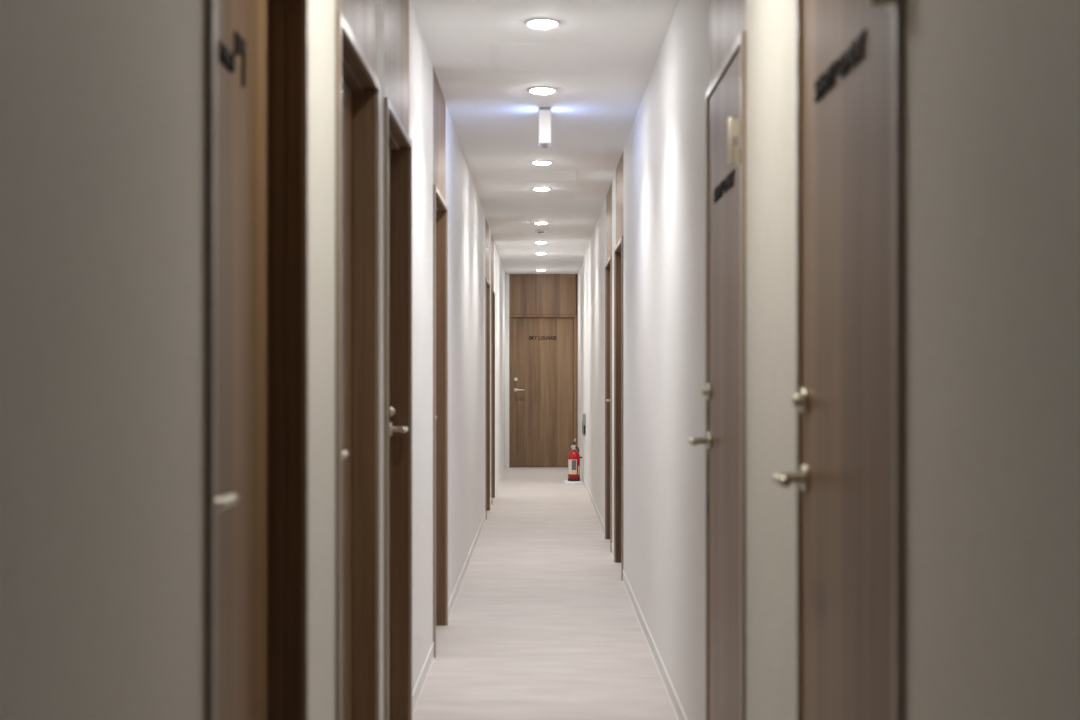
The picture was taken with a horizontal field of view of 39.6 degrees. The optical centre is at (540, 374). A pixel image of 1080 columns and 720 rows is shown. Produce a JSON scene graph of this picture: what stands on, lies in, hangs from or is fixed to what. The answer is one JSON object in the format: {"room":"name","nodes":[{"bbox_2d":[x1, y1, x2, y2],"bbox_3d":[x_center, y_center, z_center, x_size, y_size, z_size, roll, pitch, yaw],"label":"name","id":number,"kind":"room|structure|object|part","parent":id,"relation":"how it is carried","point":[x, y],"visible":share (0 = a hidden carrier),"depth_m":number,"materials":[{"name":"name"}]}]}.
{"room":"office corridor","nodes":[
{"label":"office corridor","id":0,"kind":"room"},
{"bbox_2d":[0,0,504,719],"bbox_3d":[-0.593,-0.060,9.515,0.200,2.720,23.430,0,0,0],"label":"wall","id":1,"kind":"structure","parent":0,"point":[102,102],"depth_m":1.83,"materials":[{"name":"paint"}]},
{"bbox_2d":[205,0,308,719],"bbox_3d":[-0.585,-0.059,2.660,0.207,2.719,0.911,0,0,0],"label":"door","id":2,"kind":"structure","parent":1,"relation":"in","point":[257,51],"depth_m":2.94,"materials":[{"name":"brown wood"}]},
{"bbox_3d":[-0.523,0.200,2.356,0.072,0.052,0.154,0,0,0],"label":"lever handle","id":3,"kind":"part","parent":2,"relation":"part of","materials":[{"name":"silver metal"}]},
{"bbox_2d":[335,0,379,719],"bbox_3d":[-0.585,-0.059,4.051,0.207,2.719,0.888,0,0,0],"label":"door","id":4,"kind":"structure","parent":1,"relation":"in","point":[357,86],"depth_m":4.46,"materials":[{"name":"brown wood"}]},
{"bbox_3d":[-0.523,0.200,3.758,0.072,0.052,0.154,0,0,0],"label":"lever handle","id":5,"kind":"part","parent":4,"relation":"part of","materials":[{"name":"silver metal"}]},
{"bbox_3d":[-0.543,-1.149,4.051,0.099,0.541,0.886,0,0,0],"label":"transom panel","id":6,"kind":"part","parent":4,"relation":"part of","materials":[{"name":"brown wood"}]},
{"bbox_2d":[384,0,411,719],"bbox_3d":[-0.585,-0.059,5.179,0.207,2.719,0.902,0,0,0],"label":"door","id":7,"kind":"structure","parent":1,"relation":"in","point":[397,141],"depth_m":5.59,"materials":[{"name":"brown wood"}]},
{"bbox_3d":[-0.543,-1.149,5.179,0.099,0.541,0.900,0,0,0],"label":"transom panel","id":8,"kind":"part","parent":7,"relation":"part of","materials":[{"name":"brown wood"}]},
{"bbox_3d":[-0.523,0.200,5.494,0.072,0.052,0.154,0,0,0],"label":"lever handle","id":9,"kind":"part","parent":7,"relation":"part of","materials":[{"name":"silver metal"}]},
{"bbox_3d":[-0.591,0.212,5.179,0.195,2.175,0.902,0,0,0],"label":"frame","id":10,"kind":"part","parent":7,"relation":"part of","materials":[{"name":"brown wood"}]},
{"bbox_2d":[433,68,447,657],"bbox_3d":[-0.585,-0.059,7.346,0.207,2.719,0.919,0,0,0],"label":"door","id":11,"kind":"structure","parent":1,"relation":"in","point":[440,208],"depth_m":7.77,"materials":[{"name":"brown wood"}]},
{"bbox_3d":[-0.543,-1.149,7.346,0.099,0.541,0.917,0,0,0],"label":"transom panel","id":12,"kind":"part","parent":11,"relation":"part of","materials":[{"name":"brown wood"}]},
{"bbox_3d":[-0.591,0.212,7.346,0.195,2.175,0.919,0,0,0],"label":"frame","id":13,"kind":"part","parent":11,"relation":"part of","materials":[{"name":"brown wood"}]},
{"bbox_2d":[412,462,505,716],"bbox_3d":[-0.489,1.263,9.440,0.007,0.074,23.278,0,0,0],"label":"baseboard","id":14,"kind":"structure","parent":1,"relation":"attached to","point":[416,694],"depth_m":8.26,"materials":[{"name":"white plastic"}]},
{"bbox_2d":[485,217,489,519],"bbox_3d":[-0.585,-0.059,13.925,0.207,2.719,0.950,0,0,0],"label":"door","id":15,"kind":"structure","parent":1,"relation":"in","point":[487,284],"depth_m":14.28,"materials":[{"name":"brown wood"}]},
{"bbox_3d":[-0.543,-1.149,13.925,0.099,0.541,0.948,0,0,0],"label":"transom panel","id":16,"kind":"part","parent":15,"relation":"part of","materials":[{"name":"brown wood"}]},
{"bbox_3d":[-0.591,0.212,13.925,0.195,2.175,0.950,0,0,0],"label":"frame","id":17,"kind":"part","parent":15,"relation":"part of","materials":[{"name":"brown wood"}]},
{"bbox_2d":[491,235,494,504],"bbox_3d":[-0.585,-0.059,15.450,0.207,2.719,0.900,0,0,0],"label":"door","id":18,"kind":"structure","parent":1,"relation":"in","point":[492,240],"depth_m":15.88,"materials":[{"name":"brown wood"}]},
{"bbox_3d":[-0.543,-1.149,15.450,0.099,0.541,0.898,0,0,0],"label":"transom panel","id":19,"kind":"part","parent":18,"relation":"part of","materials":[{"name":"brown wood"}]},
{"bbox_3d":[-0.591,0.212,15.450,0.195,2.175,0.900,0,0,0],"label":"frame","id":20,"kind":"part","parent":18,"relation":"part of","materials":[{"name":"brown wood"}]},
{"bbox_2d":[505,274,508,467],"bbox_3d":[0.015,-0.060,21.180,1.016,2.720,0.200,0,0,0],"label":"wall","id":21,"kind":"structure","parent":0,"point":[506,275],"depth_m":21.08,"materials":[{"name":"paint"}]},
{"bbox_2d":[509,274,576,467],"bbox_3d":[0.043,-0.059,21.138,0.957,2.719,0.184,0,0,0],"label":"door","id":22,"kind":"structure","parent":21,"relation":"in","point":[542,307],"depth_m":21.12,"materials":[{"name":"brown wood"}]},
{"bbox_3d":[0.029,-1.133,21.130,0.931,0.571,0.100,0,0,0],"label":"transom panel","id":23,"kind":"part","parent":22,"relation":"part of","materials":[{"name":"brown wood"}]},
{"bbox_2d":[410,0,677,273],"bbox_3d":[0.015,-1.445,9.490,1.416,0.050,23.580,0,0,0],"label":"ceiling","id":24,"kind":"structure","parent":0,"point":[494,115],"depth_m":7.88,"materials":[{"name":"white paint"}]},
{"bbox_2d":[531,160,551,164],"bbox_3d":[0.008,-1.411,9.990,0.144,0.016,0.144,0,0,0],"label":"recessed light","id":25,"kind":"object","parent":24,"relation":"in","point":[539,162],"visible":1,"depth_m":9.96,"materials":[{"name":"white"}]},
{"bbox_2d":[534,162,549,164],"bbox_3d":[0.008,-1.411,9.990,0.109,0.016,0.109,0,0,0],"label":"diffuser","id":26,"kind":"object","parent":25,"relation":"attached to","point":[538,163],"depth_m":9.96,"materials":[{"name":"white plastic"}]},
{"bbox_2d":[532,187,550,190],"bbox_3d":[0.008,-1.411,11.410,0.144,0.016,0.144,0,0,0],"label":"recessed light","id":27,"kind":"object","parent":24,"relation":"in","point":[536,188],"visible":1,"depth_m":11.37,"materials":[{"name":"white plastic"}]},
{"bbox_2d":[534,188,548,190],"bbox_3d":[0.008,-1.411,11.410,0.109,0.016,0.109,0,0,0],"label":"diffuser","id":28,"kind":"object","parent":27,"relation":"attached to","point":[537,189],"depth_m":11.37,"materials":[{"name":"white plastic"}]},
{"bbox_2d":[536,230,546,234],"bbox_3d":[0.012,-1.399,14.720,0.108,0.040,0.108,0,0,0],"label":"smoke detector","id":29,"kind":"object","parent":24,"relation":"attached to","point":[541,232],"visible":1,"depth_m":14.69,"materials":[{"name":"white plastic"}]},
{"bbox_2d":[528,87,555,93],"bbox_3d":[0.008,-1.411,7.460,0.144,0.016,0.144,0,0,0],"label":"recessed light","id":30,"kind":"object","parent":24,"relation":"in","point":[538,90],"visible":1,"depth_m":7.42,"materials":[{"name":"white plastic"}]},
{"bbox_2d":[531,89,552,93],"bbox_3d":[0.008,-1.411,7.460,0.109,0.016,0.109,0,0,0],"label":"diffuser","id":31,"kind":"object","parent":30,"relation":"attached to","point":[538,91],"depth_m":7.43,"materials":[{"name":"white plastic"}]},
{"bbox_2d":[525,18,559,27],"bbox_3d":[0.008,-1.411,6.040,0.144,0.016,0.144,0,0,0],"label":"recessed light","id":32,"kind":"object","parent":24,"relation":"in","point":[540,22],"visible":1,"depth_m":6.01,"materials":[{"name":"white plastic"}]},
{"bbox_2d":[529,21,555,27],"bbox_3d":[0.008,-1.411,6.040,0.109,0.016,0.109,0,0,0],"label":"diffuser","id":33,"kind":"object","parent":32,"relation":"attached to","point":[536,24],"depth_m":6.01,"materials":[{"name":"white plastic"}]},
{"bbox_2d":[520,245,564,249],"bbox_3d":[0.024,-1.419,16.730,0.490,0.002,0.596,0,0,0],"label":"ceiling hatch","id":34,"kind":"object","parent":24,"relation":"attached to","point":[524,247],"visible":1,"depth_m":16.68,"materials":[{"name":"white paint"}]},
{"bbox_2d":[539,107,550,147],"bbox_3d":[0.024,-1.319,8.025,0.064,0.202,0.154,0,0,0],"label":"lamp","id":35,"kind":"object","parent":24,"relation":"hanging from","point":[544,112],"visible":1,"depth_m":7.95,"materials":[{"name":"white plastic"}]},
{"bbox_3d":[0.024,-1.413,8.025,0.052,0.012,0.154,0,0,0],"label":"mounting plate","id":36,"kind":"part","parent":35,"relation":"part of","materials":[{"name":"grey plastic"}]},
{"bbox_2d":[412,467,676,719],"bbox_3d":[0.015,1.325,9.490,1.416,0.050,23.580,0,0,0],"label":"floor","id":37,"kind":"structure","parent":0,"point":[543,624],"depth_m":7.72,"materials":[{"name":"beige wood"}]},
{"bbox_2d":[564,480,582,483],"bbox_3d":[0.400,1.293,18.130,0.216,0.014,0.540,0,0,0],"label":"pad","id":38,"kind":"object","parent":37,"relation":"on","point":[565,481],"visible":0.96,"depth_m":17.94,"materials":[{"name":"white plastic"}]},
{"bbox_2d":[568,439,581,480],"bbox_3d":[0.416,1.030,18.226,0.171,0.512,0.149,0,0,-35],"label":"fire extinguisher","id":39,"kind":"object","parent":38,"relation":"on","point":[574,457],"visible":1,"depth_m":18.16,"materials":[{"name":"red metal"}]},
{"bbox_3d":[0.406,1.091,18.149,0.056,0.120,0.007,0,0,2],"label":"printed panel","id":40,"kind":"part","parent":39,"relation":"part of","materials":[{"name":"grey paper"}]},
{"bbox_2d":[577,0,1079,719],"bbox_3d":[0.623,-0.060,9.515,0.200,2.720,23.430,0,0,0],"label":"wall","id":41,"kind":"structure","parent":0,"point":[992,87],"depth_m":2.02,"materials":[{"name":"paint"}]},
{"bbox_2d":[582,414,585,486],"bbox_3d":[0.504,0.874,17.349,0.038,0.848,0.123,0,0,0],"label":"wall box","id":42,"kind":"object","parent":41,"relation":"attached to","point":[584,415],"visible":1,"depth_m":17.29,"materials":[{"name":"grey plastic"}]},
{"bbox_2d":[605,182,611,552],"bbox_3d":[0.615,-0.059,11.425,0.207,2.719,0.950,0,0,0],"label":"door","id":43,"kind":"structure","parent":41,"relation":"in","point":[608,266],"depth_m":11.87,"materials":[{"name":"brown wood"}]},
{"bbox_3d":[0.621,0.212,11.425,0.195,2.175,0.950,0,0,0],"label":"frame","id":44,"kind":"part","parent":43,"relation":"part of","materials":[{"name":"brown wood"}]},
{"bbox_3d":[0.574,-1.149,11.425,0.099,0.541,0.948,0,0,0],"label":"transom panel","id":45,"kind":"part","parent":43,"relation":"part of","materials":[{"name":"brown wood"}]},
{"bbox_2d":[614,153,622,580],"bbox_3d":[0.615,-0.059,9.935,0.207,2.719,0.970,0,0,0],"label":"door","id":46,"kind":"structure","parent":41,"relation":"in","point":[618,250],"depth_m":10.39,"materials":[{"name":"brown wood"}]},
{"bbox_3d":[0.621,0.212,9.935,0.195,2.175,0.970,0,0,0],"label":"frame","id":47,"kind":"part","parent":46,"relation":"part of","materials":[{"name":"brown wood"}]},
{"bbox_3d":[0.574,-1.149,9.935,0.099,0.541,0.968,0,0,0],"label":"transom panel","id":48,"kind":"part","parent":46,"relation":"part of","materials":[{"name":"brown wood"}]},
{"bbox_2d":[580,469,686,719],"bbox_3d":[0.519,1.263,9.440,0.007,0.074,23.278,0,0,0],"label":"baseboard","id":49,"kind":"structure","parent":41,"relation":"attached to","point":[680,715],"depth_m":7.07,"materials":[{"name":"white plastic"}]},
{"bbox_2d":[688,0,745,719],"bbox_3d":[0.582,-0.059,4.231,0.272,2.719,0.829,0,0,0],"label":"door","id":50,"kind":"structure","parent":41,"relation":"in","point":[724,391],"depth_m":4.15,"materials":[{"name":"brown wood"}]},
{"bbox_3d":[0.482,0.200,4.509,0.072,0.052,0.154,0,0,0],"label":"lever handle","id":51,"kind":"part","parent":50,"relation":"part of","materials":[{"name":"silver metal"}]},
{"bbox_3d":[0.517,0.212,4.231,0.012,2.175,0.829,0,0,0],"label":"casing","id":52,"kind":"part","parent":50,"relation":"part of","materials":[{"name":"beige"}]},
{"bbox_3d":[0.574,-1.149,4.231,0.099,0.541,0.827,0,0,0],"label":"transom panel","id":53,"kind":"part","parent":50,"relation":"part of","materials":[{"name":"brown wood"}]},
{"bbox_2d":[771,0,904,719],"bbox_3d":[0.582,-0.059,2.576,0.272,2.719,0.848,0,0,0],"label":"door","id":54,"kind":"structure","parent":41,"relation":"in","point":[848,400],"depth_m":2.54,"materials":[{"name":"brown wood"}]},
{"bbox_3d":[0.482,0.200,2.864,0.072,0.052,0.154,0,0,0],"label":"lever handle","id":55,"kind":"part","parent":54,"relation":"part of","materials":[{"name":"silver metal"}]},
{"bbox_3d":[0.621,0.212,2.576,0.195,2.175,0.848,0,0,0],"label":"frame","id":56,"kind":"part","parent":54,"relation":"part of","materials":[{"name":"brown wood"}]}
]}

